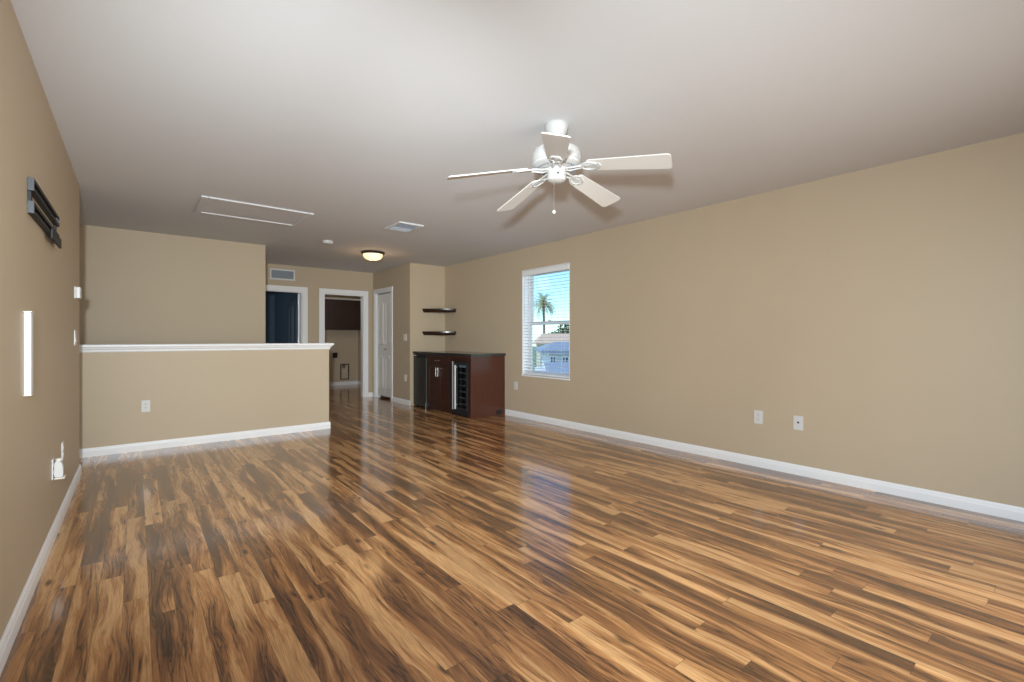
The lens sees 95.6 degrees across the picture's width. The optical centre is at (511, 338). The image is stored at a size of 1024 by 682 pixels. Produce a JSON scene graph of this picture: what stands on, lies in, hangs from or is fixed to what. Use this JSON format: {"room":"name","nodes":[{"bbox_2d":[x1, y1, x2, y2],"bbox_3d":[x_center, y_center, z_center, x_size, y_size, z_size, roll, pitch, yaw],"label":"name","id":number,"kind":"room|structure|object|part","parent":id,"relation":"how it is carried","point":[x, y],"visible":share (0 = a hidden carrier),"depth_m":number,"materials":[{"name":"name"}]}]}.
{"room":"empty living room","nodes":[
{"label":"empty living room","id":0,"kind":"room"},
{"bbox_2d":[0,0,78,638],"bbox_3d":[-1.634,-0.073,1.350,0.164,2.440,6.554,0,0,-39],"label":"wall","id":1,"kind":"structure","parent":0,"point":[37,276],"depth_m":2.13,"materials":[{"name":"beige paint"}]},
{"bbox_2d":[23,311,33,395],"bbox_3d":[-2.085,0.064,2.005,0.024,0.362,0.056,0,0,-39],"label":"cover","id":2,"kind":"object","parent":1,"relation":"attached to","point":[28,315],"visible":1,"depth_m":1.99,"materials":[{"name":"white plastic"}]},
{"bbox_3d":[-2.141,-0.631,2.063,0.011,0.047,0.030,0,0,-39],"label":"plate","id":3,"kind":"part","parent":1,"relation":"part of","materials":[{"name":"black metal"}]},
{"bbox_2d":[0,464,81,675],"bbox_3d":[-1.597,1.105,1.393,0.014,0.085,6.534,0,0,-39],"label":"baseboard","id":4,"kind":"structure","parent":1,"relation":"attached to","point":[12,628],"depth_m":2.09,"materials":[{"name":"white paint"}]},
{"bbox_3d":[-2.394,-0.581,2.385,0.021,0.052,0.860,0,0,-39],"label":"rail","id":5,"kind":"part","parent":1,"relation":"part of","materials":[{"name":"black metal"}]},
{"bbox_3d":[-2.394,-0.683,2.385,0.021,0.056,0.860,0,0,-39],"label":"rail","id":6,"kind":"part","parent":1,"relation":"part of","materials":[{"name":"black metal"}]},
{"bbox_2d":[52,457,54,479],"bbox_3d":[-2.630,0.747,2.666,0.008,0.118,0.072,0,0,-39],"label":"wall outlet","id":7,"kind":"object","parent":1,"relation":"attached to","point":[53,459],"visible":0.91,"depth_m":2.65,"materials":[{"name":"white plastic"}]},
{"bbox_2d":[54,458,65,479],"bbox_3d":[-2.609,0.748,2.683,0.044,0.116,0.060,0,0,-39],"label":"plug","id":8,"kind":"object","parent":7,"relation":"attached to","point":[58,466],"visible":1,"depth_m":2.66,"materials":[{"name":"white plastic"}]},
{"bbox_2d":[61,441,63,460],"bbox_3d":[-2.906,0.727,3.007,0.008,0.118,0.072,0,0,-39],"label":"wall outlet","id":9,"kind":"object","parent":1,"relation":"attached to","point":[62,443],"visible":0.98,"depth_m":2.98,"materials":[{"name":"white plastic"}]},
{"bbox_2d":[74,330,76,344],"bbox_3d":[-3.411,-0.005,3.633,0.010,0.118,0.118,0,0,-39],"label":"light switch","id":10,"kind":"object","parent":1,"relation":"attached to","point":[75,331],"visible":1,"depth_m":3.61,"materials":[{"name":"white plastic"}]},
{"bbox_2d":[74,286,81,298],"bbox_3d":[-3.401,-0.356,3.641,0.036,0.094,0.124,0,0,-39],"label":"thermostat","id":11,"kind":"object","parent":1,"relation":"attached to","point":[77,290],"visible":1,"depth_m":3.60,"materials":[{"name":"white plastic"}]},
{"bbox_2d":[79,224,264,343],"bbox_3d":[-4.673,-0.073,5.522,3.115,2.440,0.120,0,0,-39],"label":"wall","id":12,"kind":"structure","parent":0,"point":[138,287],"depth_m":5.76,"materials":[{"name":"beige paint"}]},
{"bbox_2d":[79,349,328,448],"bbox_3d":[-3.738,0.632,4.871,3.512,1.030,0.120,0,0,-39],"label":"wall","id":13,"kind":"structure","parent":0,"point":[189,393],"depth_m":5.03,"materials":[{"name":"beige paint"}]},
{"bbox_2d":[141,400,149,411],"bbox_3d":[-3.759,0.694,4.771,0.072,0.118,0.008,0,0,-39],"label":"wall outlet","id":14,"kind":"object","parent":13,"relation":"attached to","point":[145,404],"visible":1,"depth_m":4.77,"materials":[{"name":"white plastic"}]},
{"bbox_2d":[79,422,330,457],"bbox_3d":[-3.732,1.105,4.876,3.527,0.085,0.149,0,0,-39],"label":"baseboard","id":15,"kind":"structure","parent":13,"relation":"attached to","point":[142,446],"depth_m":5.03,"materials":[{"name":"white paint"}]},
{"bbox_2d":[79,343,333,352],"bbox_3d":[-3.720,0.098,4.886,3.558,0.078,0.212,0,0,-39],"label":"cap rail","id":16,"kind":"object","parent":13,"relation":"on","point":[83,348],"visible":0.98,"depth_m":5.02,"materials":[{"name":"white paint"}]},
{"bbox_2d":[265,291,299,342],"bbox_3d":[-5.398,-0.073,8.758,2.258,2.440,2.431,0,0,-39],"label":"wall","id":17,"kind":"structure","parent":0,"point":[276,303],"depth_m":10.15,"materials":[{"name":"blue paint"}]},
{"bbox_2d":[288,293,299,342],"bbox_3d":[-4.100,0.159,8.728,0.044,1.953,0.748,0,0,-38],"label":"door","id":18,"kind":"structure","parent":17,"relation":"in","point":[293,300],"depth_m":8.63,"materials":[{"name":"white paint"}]},
{"bbox_3d":[-4.218,-0.308,8.850,0.009,0.810,0.240,0,0,-38],"label":"raised panel","id":19,"kind":"part","parent":18,"relation":"part of","materials":[{"name":"blue paint"}]},
{"bbox_3d":[-4.018,-0.308,8.594,0.009,0.810,0.240,0,0,-38],"label":"raised panel","id":20,"kind":"part","parent":18,"relation":"part of","materials":[{"name":"blue paint"}]},
{"bbox_2d":[265,263,372,392],"bbox_3d":[-3.438,-0.073,8.709,3.054,2.440,0.110,0,0,-39],"label":"wall","id":21,"kind":"structure","parent":0,"point":[314,279],"depth_m":8.57,"materials":[{"name":"beige paint"}]},
{"bbox_2d":[270,268,294,280],"bbox_3d":[-4.026,-1.121,8.153,0.410,0.193,0.014,0,0,-39],"label":"air vent","id":22,"kind":"object","parent":21,"relation":"in","point":[276,274],"visible":1,"depth_m":8.15,"materials":[{"name":"white plastic"}]},
{"bbox_2d":[265,285,307,342],"bbox_3d":[-4.097,0.111,8.165,0.931,2.073,0.129,0,0,-39],"label":"door frame","id":23,"kind":"structure","parent":21,"relation":"attached to","point":[303,291],"depth_m":8.36,"materials":[{"name":"white paint"}]},
{"bbox_2d":[319,288,367,396],"bbox_3d":[-3.220,0.111,8.875,0.928,2.073,0.129,0,0,-39],"label":"door frame","id":24,"kind":"structure","parent":21,"relation":"attached to","point":[322,291],"depth_m":9.07,"materials":[{"name":"white paint"}]},
{"bbox_2d":[325,295,357,381],"bbox_3d":[-4.564,-0.073,11.163,2.059,2.440,0.100,0,0,-39],"label":"wall","id":25,"kind":"structure","parent":0,"point":[345,342],"depth_m":11.42,"materials":[{"name":"beige paint"}]},
{"bbox_2d":[325,297,360,329],"bbox_3d":[-4.265,-0.587,11.118,1.309,0.765,0.344,0,0,-39],"label":"upper cabinet","id":26,"kind":"object","parent":25,"relation":"attached to","point":[340,313],"visible":0.66,"depth_m":11.11,"materials":[{"name":"brown wood"}]},
{"bbox_3d":[-4.429,-0.565,10.813,0.516,0.586,0.011,0,0,-39],"label":"door panel","id":27,"kind":"part","parent":26,"relation":"part of","materials":[{"name":"brown wood"}]},
{"bbox_3d":[-4.427,-0.565,10.810,0.646,0.716,0.020,0,0,-39],"label":"door","id":28,"kind":"part","parent":26,"relation":"part of","materials":[{"name":"brown wood"}]},
{"bbox_3d":[-4.265,-0.947,11.118,1.309,0.044,0.344,0,0,-39],"label":"moulding","id":29,"kind":"part","parent":26,"relation":"part of","materials":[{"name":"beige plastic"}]},
{"bbox_3d":[-3.922,-0.565,11.219,0.645,0.716,0.020,0,0,-39],"label":"door","id":30,"kind":"part","parent":26,"relation":"part of","materials":[{"name":"brown wood"}]},
{"bbox_3d":[-3.924,-0.565,11.222,0.515,0.586,0.011,0,0,-39],"label":"door panel","id":31,"kind":"part","parent":26,"relation":"part of","materials":[{"name":"brown wood"}]},
{"bbox_2d":[340,364,348,379],"bbox_3d":[-4.118,0.817,11.440,0.210,0.380,0.028,0,0,-39],"label":"dryer vent box","id":32,"kind":"object","parent":25,"relation":"attached to","point":[344,368],"visible":1,"depth_m":11.44,"materials":[{"name":"brown metal"}]},
{"bbox_3d":[-4.125,0.817,11.449,0.170,0.340,0.005,0,0,-39],"label":"panel","id":33,"kind":"part","parent":32,"relation":"part of","materials":[{"name":"beige paint"}]},
{"bbox_2d":[329,381,360,385],"bbox_3d":[-3.786,1.105,10.113,1.828,0.085,2.511,0,0,-39],"label":"baseboard","id":34,"kind":"structure","parent":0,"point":[346,382],"depth_m":11.45,"materials":[{"name":"white paint"}]},
{"bbox_2d":[373,264,406,399],"bbox_3d":[-2.241,-0.073,8.646,0.100,2.440,1.494,0,0,-39],"label":"wall","id":35,"kind":"structure","parent":0,"point":[396,277],"depth_m":8.30,"materials":[{"name":"beige paint"}]},
{"bbox_2d":[373,286,392,400],"bbox_3d":[-2.413,0.097,8.845,0.117,2.100,0.860,0,0,-39],"label":"door frame","id":36,"kind":"structure","parent":35,"relation":"attached to","point":[387,289],"depth_m":9.10,"materials":[{"name":"white paint"}]},
{"bbox_2d":[378,292,389,396],"bbox_3d":[-2.422,0.118,8.837,0.072,1.969,0.684,0,0,-39],"label":"door","id":37,"kind":"structure","parent":35,"relation":"in","point":[384,298],"depth_m":8.85,"materials":[{"name":"white paint"}]},
{"bbox_3d":[-2.531,0.632,8.971,0.010,0.630,0.223,0,0,-39],"label":"raised panel","id":38,"kind":"part","parent":37,"relation":"part of","materials":[{"name":"white paint"}]},
{"bbox_3d":[-2.531,-0.308,8.971,0.010,0.850,0.223,0,0,-39],"label":"raised panel","id":39,"kind":"part","parent":37,"relation":"part of","materials":[{"name":"white paint"}]},
{"bbox_3d":[-2.314,0.632,8.703,0.010,0.630,0.223,0,0,-39],"label":"raised panel","id":40,"kind":"part","parent":37,"relation":"part of","materials":[{"name":"white paint"}]},
{"bbox_3d":[-2.314,-0.308,8.703,0.010,0.850,0.223,0,0,-39],"label":"raised panel","id":41,"kind":"part","parent":37,"relation":"part of","materials":[{"name":"white paint"}]},
{"bbox_2d":[392,397,409,405],"bbox_3d":[-2.245,1.105,8.559,0.014,0.085,1.593,0,0,-39],"label":"baseboard","id":42,"kind":"structure","parent":35,"relation":"attached to","point":[394,399],"depth_m":8.18,"materials":[{"name":"white paint"}]},
{"bbox_2d":[407,263,444,404],"bbox_3d":[-1.512,-0.073,8.210,0.686,2.440,0.100,0,0,-39],"label":"wall","id":43,"kind":"structure","parent":0,"point":[425,283],"depth_m":8.11,"materials":[{"name":"beige paint"}]},
{"bbox_2d":[422,308,455,313],"bbox_3d":[-1.268,-0.480,8.094,0.451,0.078,0.384,0,0,-39],"label":"corner shelf","id":44,"kind":"object","parent":43,"relation":"attached to","point":[432,310],"visible":1,"depth_m":8.06,"materials":[{"name":"brown wood"}]},
{"bbox_2d":[422,331,455,335],"bbox_3d":[-1.268,-0.085,8.094,0.451,0.078,0.384,0,0,-39],"label":"corner shelf","id":45,"kind":"object","parent":43,"relation":"attached to","point":[440,333],"visible":1,"depth_m":8.06,"materials":[{"name":"brown wood"}]},
{"bbox_2d":[0,384,1023,681],"bbox_3d":[-2.693,1.247,4.445,7.800,0.200,13.300,0,0,-39],"label":"floor","id":46,"kind":"structure","parent":0,"point":[392,541],"depth_m":2.32,"materials":[{"name":"brown wood"}]},
{"bbox_2d":[413,354,429,407],"bbox_3d":[-1.338,0.707,7.974,0.564,0.880,0.455,0,0,-39],"label":"fridge","id":47,"kind":"object","parent":46,"relation":"on","point":[421,364],"visible":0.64,"depth_m":7.75,"materials":[{"name":"black metal"}]},
{"bbox_3d":[-1.532,0.298,7.818,0.044,0.061,0.455,0,0,-39],"label":"panel","id":48,"kind":"part","parent":47,"relation":"part of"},
{"bbox_2d":[428,355,504,418],"bbox_3d":[-0.759,0.705,7.307,0.648,0.884,1.281,0,0,-39],"label":"bar cabinet","id":49,"kind":"object","parent":46,"relation":"on","point":[486,375],"visible":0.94,"depth_m":6.91,"materials":[{"name":"brown wood"}]},
{"bbox_3d":[-1.267,0.732,7.492,0.020,0.600,0.347,0,0,-39],"label":"door","id":50,"kind":"part","parent":49,"relation":"part of","materials":[{"name":"brown wood"}]},
{"bbox_3d":[-1.265,0.732,7.494,0.010,0.484,0.231,0,0,-39],"label":"door panel","id":51,"kind":"part","parent":49,"relation":"part of","materials":[{"name":"brown wood"}]},
{"bbox_3d":[-1.157,0.353,7.356,0.020,0.144,0.697,0,0,-39],"label":"drawer","id":52,"kind":"part","parent":49,"relation":"part of","materials":[{"name":"brown wood"}]},
{"bbox_3d":[-1.047,0.732,7.220,0.020,0.600,0.347,0,0,-39],"label":"door","id":53,"kind":"part","parent":49,"relation":"part of","materials":[{"name":"brown wood"}]},
{"bbox_3d":[-1.044,0.732,7.222,0.010,0.484,0.231,0,0,-39],"label":"door panel","id":54,"kind":"part","parent":49,"relation":"part of","materials":[{"name":"brown wood"}]},
{"bbox_2d":[449,361,467,416],"bbox_3d":[-0.599,0.739,7.029,0.603,0.792,0.479,0,0,-39],"label":"wine cooler","id":55,"kind":"object","parent":49,"relation":"in","point":[458,370],"visible":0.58,"depth_m":6.93,"materials":[{"name":"black glass"}]},
{"bbox_3d":[-0.891,0.702,6.974,0.005,0.717,0.028,0,0,-39],"label":"edge trim","id":56,"kind":"part","parent":55,"relation":"part of","materials":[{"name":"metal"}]},
{"bbox_3d":[-0.833,0.717,6.875,0.044,0.647,0.026,0,0,-39],"label":"handle","id":57,"kind":"part","parent":55,"relation":"part of","materials":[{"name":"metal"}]},
{"bbox_2d":[452,409,467,416],"bbox_3d":[-0.768,1.101,6.892,0.004,0.069,0.479,0,0,-39],"label":"grille","id":58,"kind":"object","parent":55,"relation":"attached to","point":[454,411],"depth_m":6.88,"materials":[{"name":"black metal"}]},
{"bbox_3d":[-0.779,0.301,6.888,0.020,0.075,0.497,0,0,-39],"label":"rail","id":59,"kind":"part","parent":49,"relation":"part of","materials":[{"name":"brown wood"}]},
{"bbox_2d":[413,351,505,356],"bbox_3d":[-0.899,0.242,7.491,0.636,0.041,1.787,0,0,-39],"label":"countertop","id":60,"kind":"structure","parent":49,"relation":"on","point":[446,353],"depth_m":7.02,"materials":[{"name":"black stone"}]},
{"bbox_3d":[-0.353,0.705,6.833,0.613,0.884,0.020,0,0,-39],"label":"panel","id":61,"kind":"part","parent":49,"relation":"part of","materials":[{"name":"brown wood"}]},
{"bbox_2d":[11,0,1023,272],"bbox_3d":[-2.693,-1.393,4.445,7.800,0.200,13.300,0,0,-39],"label":"ceiling","id":62,"kind":"structure","parent":0,"point":[355,115],"depth_m":2.57,"materials":[{"name":"paint"}]},
{"bbox_2d":[194,195,313,226],"bbox_3d":[-2.637,-1.284,4.760,0.974,0.016,0.690,0,0,-39],"label":"attic hatch","id":63,"kind":"object","parent":62,"relation":"attached to","point":[207,205],"visible":1,"depth_m":4.72,"materials":[{"name":"paint"}]},
{"bbox_2d":[322,240,332,244],"bbox_3d":[-2.444,-1.270,6.164,0.136,0.045,0.136,0,0,-39],"label":"smoke detector","id":64,"kind":"object","parent":62,"relation":"attached to","point":[327,242],"visible":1,"depth_m":6.12,"materials":[{"name":"white plastic"}]},
{"bbox_2d":[361,250,384,260],"bbox_3d":[-2.083,-1.222,6.958,0.340,0.140,0.340,0,0,-39],"label":"ceiling light","id":65,"kind":"object","parent":62,"relation":"attached to","point":[372,255],"visible":1,"depth_m":6.85,"materials":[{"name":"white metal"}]},
{"bbox_2d":[385,221,423,232],"bbox_3d":[-1.248,-1.283,5.369,0.300,0.019,0.400,0,0,-39],"label":"ceiling vent","id":66,"kind":"object","parent":62,"relation":"in","point":[400,226],"visible":1,"depth_m":5.34,"materials":[{"name":"white plastic"}]},
{"bbox_2d":[446,120,671,213],"bbox_3d":[0.277,-1.020,2.841,1.269,0.544,1.268,0,0,-39],"label":"ceiling fan","id":67,"kind":"object","parent":62,"relation":"hanging from","point":[556,158],"visible":1,"depth_m":2.73,"materials":[{"name":"white plastic"}]},
{"bbox_3d":[-0.141,-0.962,2.730,0.476,0.112,0.140,0,0,-14],"label":"blade","id":68,"kind":"part","parent":67,"relation":"part of","materials":[{"name":"white wood"}]},
{"bbox_3d":[0.069,-0.968,3.177,0.139,0.110,0.477,0,0,-32],"label":"blade","id":69,"kind":"part","parent":67,"relation":"part of","materials":[{"name":"white wood"}]},
{"bbox_3d":[0.221,-0.978,2.392,0.141,0.092,0.479,0,0,4],"label":"blade","id":70,"kind":"part","parent":67,"relation":"part of","materials":[{"name":"white wood"}]},
{"bbox_3d":[0.556,-0.987,3.115,0.139,0.090,0.480,0,0,40],"label":"blade","id":71,"kind":"part","parent":67,"relation":"part of","materials":[{"name":"white wood"}]},
{"bbox_3d":[0.651,-0.993,2.633,0.481,0.079,0.140,0,0,23],"label":"blade","id":72,"kind":"part","parent":67,"relation":"part of","materials":[{"name":"white wood"}]},
{"bbox_2d":[358,132,1023,507],"bbox_3d":[0.163,-0.073,6.819,0.170,2.440,12.800,0,0,-39],"label":"wall","id":73,"kind":"structure","parent":0,"point":[881,307],"depth_m":3.81,"materials":[{"name":"beige paint"}]},
{"bbox_2d":[522,262,569,379],"bbox_3d":[0.480,-0.219,6.365,0.117,1.517,0.951,0,0,-39],"label":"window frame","id":74,"kind":"structure","parent":73,"relation":"attached to","point":[526,277],"depth_m":6.71,"materials":[{"name":"white paint"}]},
{"bbox_2d":[528,269,568,375],"bbox_3d":[0.543,-0.218,6.416,0.075,1.516,0.948,0,0,-39],"label":"window","id":75,"kind":"structure","parent":73,"relation":"in","point":[530,276],"depth_m":6.72,"materials":[{"name":"white plastic"}]},
{"bbox_3d":[0.549,-0.218,6.421,0.060,1.516,0.948,0,0,-39],"label":"frame","id":76,"kind":"part","parent":75,"relation":"part of","materials":[{"name":"white plastic"}]},
{"bbox_2d":[523,264,568,377],"bbox_3d":[0.462,-0.224,6.351,0.084,1.476,0.918,0,0,-39],"label":"window blind","id":77,"kind":"object","parent":75,"relation":"attached to","point":[564,267],"visible":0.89,"depth_m":6.31,"materials":[{"name":"white plastic"}]},
{"bbox_3d":[0.271,-0.207,6.606,0.056,1.398,0.002,0,0,-39],"label":"ladder cord","id":78,"kind":"part","parent":77,"relation":"part of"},
{"bbox_3d":[0.471,0.502,6.358,0.050,0.024,0.916,0,0,-39],"label":"rail","id":79,"kind":"part","parent":77,"relation":"part of","materials":[{"name":"white plastic"}]},
{"bbox_3d":[0.671,-0.207,6.111,0.056,1.398,0.002,0,0,-39],"label":"ladder cord","id":80,"kind":"part","parent":77,"relation":"part of","materials":[{"name":"white fabric"}]},
{"bbox_3d":[0.537,0.130,6.412,0.026,0.740,0.878,0,0,-39],"label":"sash","id":81,"kind":"part","parent":75,"relation":"part of","materials":[{"name":"white plastic"}]},
{"bbox_3d":[0.560,-0.569,6.430,0.024,0.743,0.878,0,0,-39],"label":"sash","id":82,"kind":"part","parent":75,"relation":"part of","materials":[{"name":"white plastic"}]},
{"bbox_2d":[754,410,762,423],"bbox_3d":[2.202,0.702,4.154,0.008,0.118,0.072,0,0,-39],"label":"wall outlet","id":83,"kind":"object","parent":73,"relation":"attached to","point":[758,415],"visible":1,"depth_m":4.15,"materials":[{"name":"white plastic"}]},
{"bbox_2d":[505,409,1023,521],"bbox_3d":[2.002,1.105,4.397,0.014,0.085,6.680,0,0,-39],"label":"baseboard","id":84,"kind":"structure","parent":73,"relation":"attached to","point":[946,499],"depth_m":3.79,"materials":[{"name":"white paint"}]},
{"bbox_2d":[793,415,802,430],"bbox_3d":[2.401,0.710,3.901,0.018,0.118,0.072,0,0,-39],"label":"outlet","id":85,"kind":"object","parent":73,"relation":"attached to","point":[797,420],"visible":1,"depth_m":3.90,"materials":[{"name":"white plastic"}]},
{"label":"outside","id":86,"kind":"structure","parent":0,"visible":0},
{"bbox_2d":[533,347,535,369],"bbox_3d":[20.534,4.397,106.618,154.000,0.500,260.000,0,0,-39],"label":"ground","id":87,"kind":"structure","parent":86,"point":[534,351],"depth_m":98.64,"materials":[{"name":"green plant"}]},
{"bbox_2d":[534,292,557,332],"bbox_3d":[4.152,-1.089,61.917,4.077,10.491,4.538,0,0,-39],"label":"palm tree","id":88,"kind":"object","parent":87,"relation":"on","point":[541,303],"visible":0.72,"depth_m":61.88,"materials":[{"name":"green plant"}]},
{"bbox_2d":[533,333,568,366],"bbox_3d":[10.546,1.781,54.000,16.000,4.730,9.000,0,0,0],"label":"house","id":89,"kind":"structure","parent":87,"relation":"on","point":[538,354],"depth_m":52.44,"materials":[{"name":"beige paint"}]},
{"bbox_2d":[535,342,568,366],"bbox_3d":[6.682,2.186,30.500,10.000,3.920,8.000,0,0,0],"label":"house","id":90,"kind":"structure","parent":87,"relation":"on","point":[546,348],"depth_m":27.33,"materials":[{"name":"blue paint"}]},
{"bbox_2d":[555,324,568,332],"bbox_3d":[7.658,0.826,65.994,3.148,6.651,3.133,0,0,-39],"label":"broadleaf tree","id":91,"kind":"object","parent":87,"relation":"on","point":[566,325],"visible":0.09,"depth_m":65.49,"materials":[{"name":"green plant"}]},
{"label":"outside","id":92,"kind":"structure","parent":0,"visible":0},
{"bbox_3d":[-6.808,4.132,33.074,7.000,0.029,180.000,0,0,-39],"label":"street","id":93,"kind":"object","parent":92,"visible":0},
{"bbox_2d":[535,367,545,370],"bbox_3d":[1.793,2.866,24.500,1.100,2.560,2.000,0,0,0],"label":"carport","id":94,"kind":"object","parent":93,"relation":"on","point":[543,369],"visible":0.14,"depth_m":23.74,"materials":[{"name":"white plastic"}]},
{"bbox_2d":[544,362,568,372],"bbox_3d":[3.193,2.621,20.725,3.350,2.990,2.950,0,0,0],"label":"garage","id":95,"kind":"structure","parent":93,"relation":"on","point":[547,364],"depth_m":21.11,"materials":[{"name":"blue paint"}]}
]}

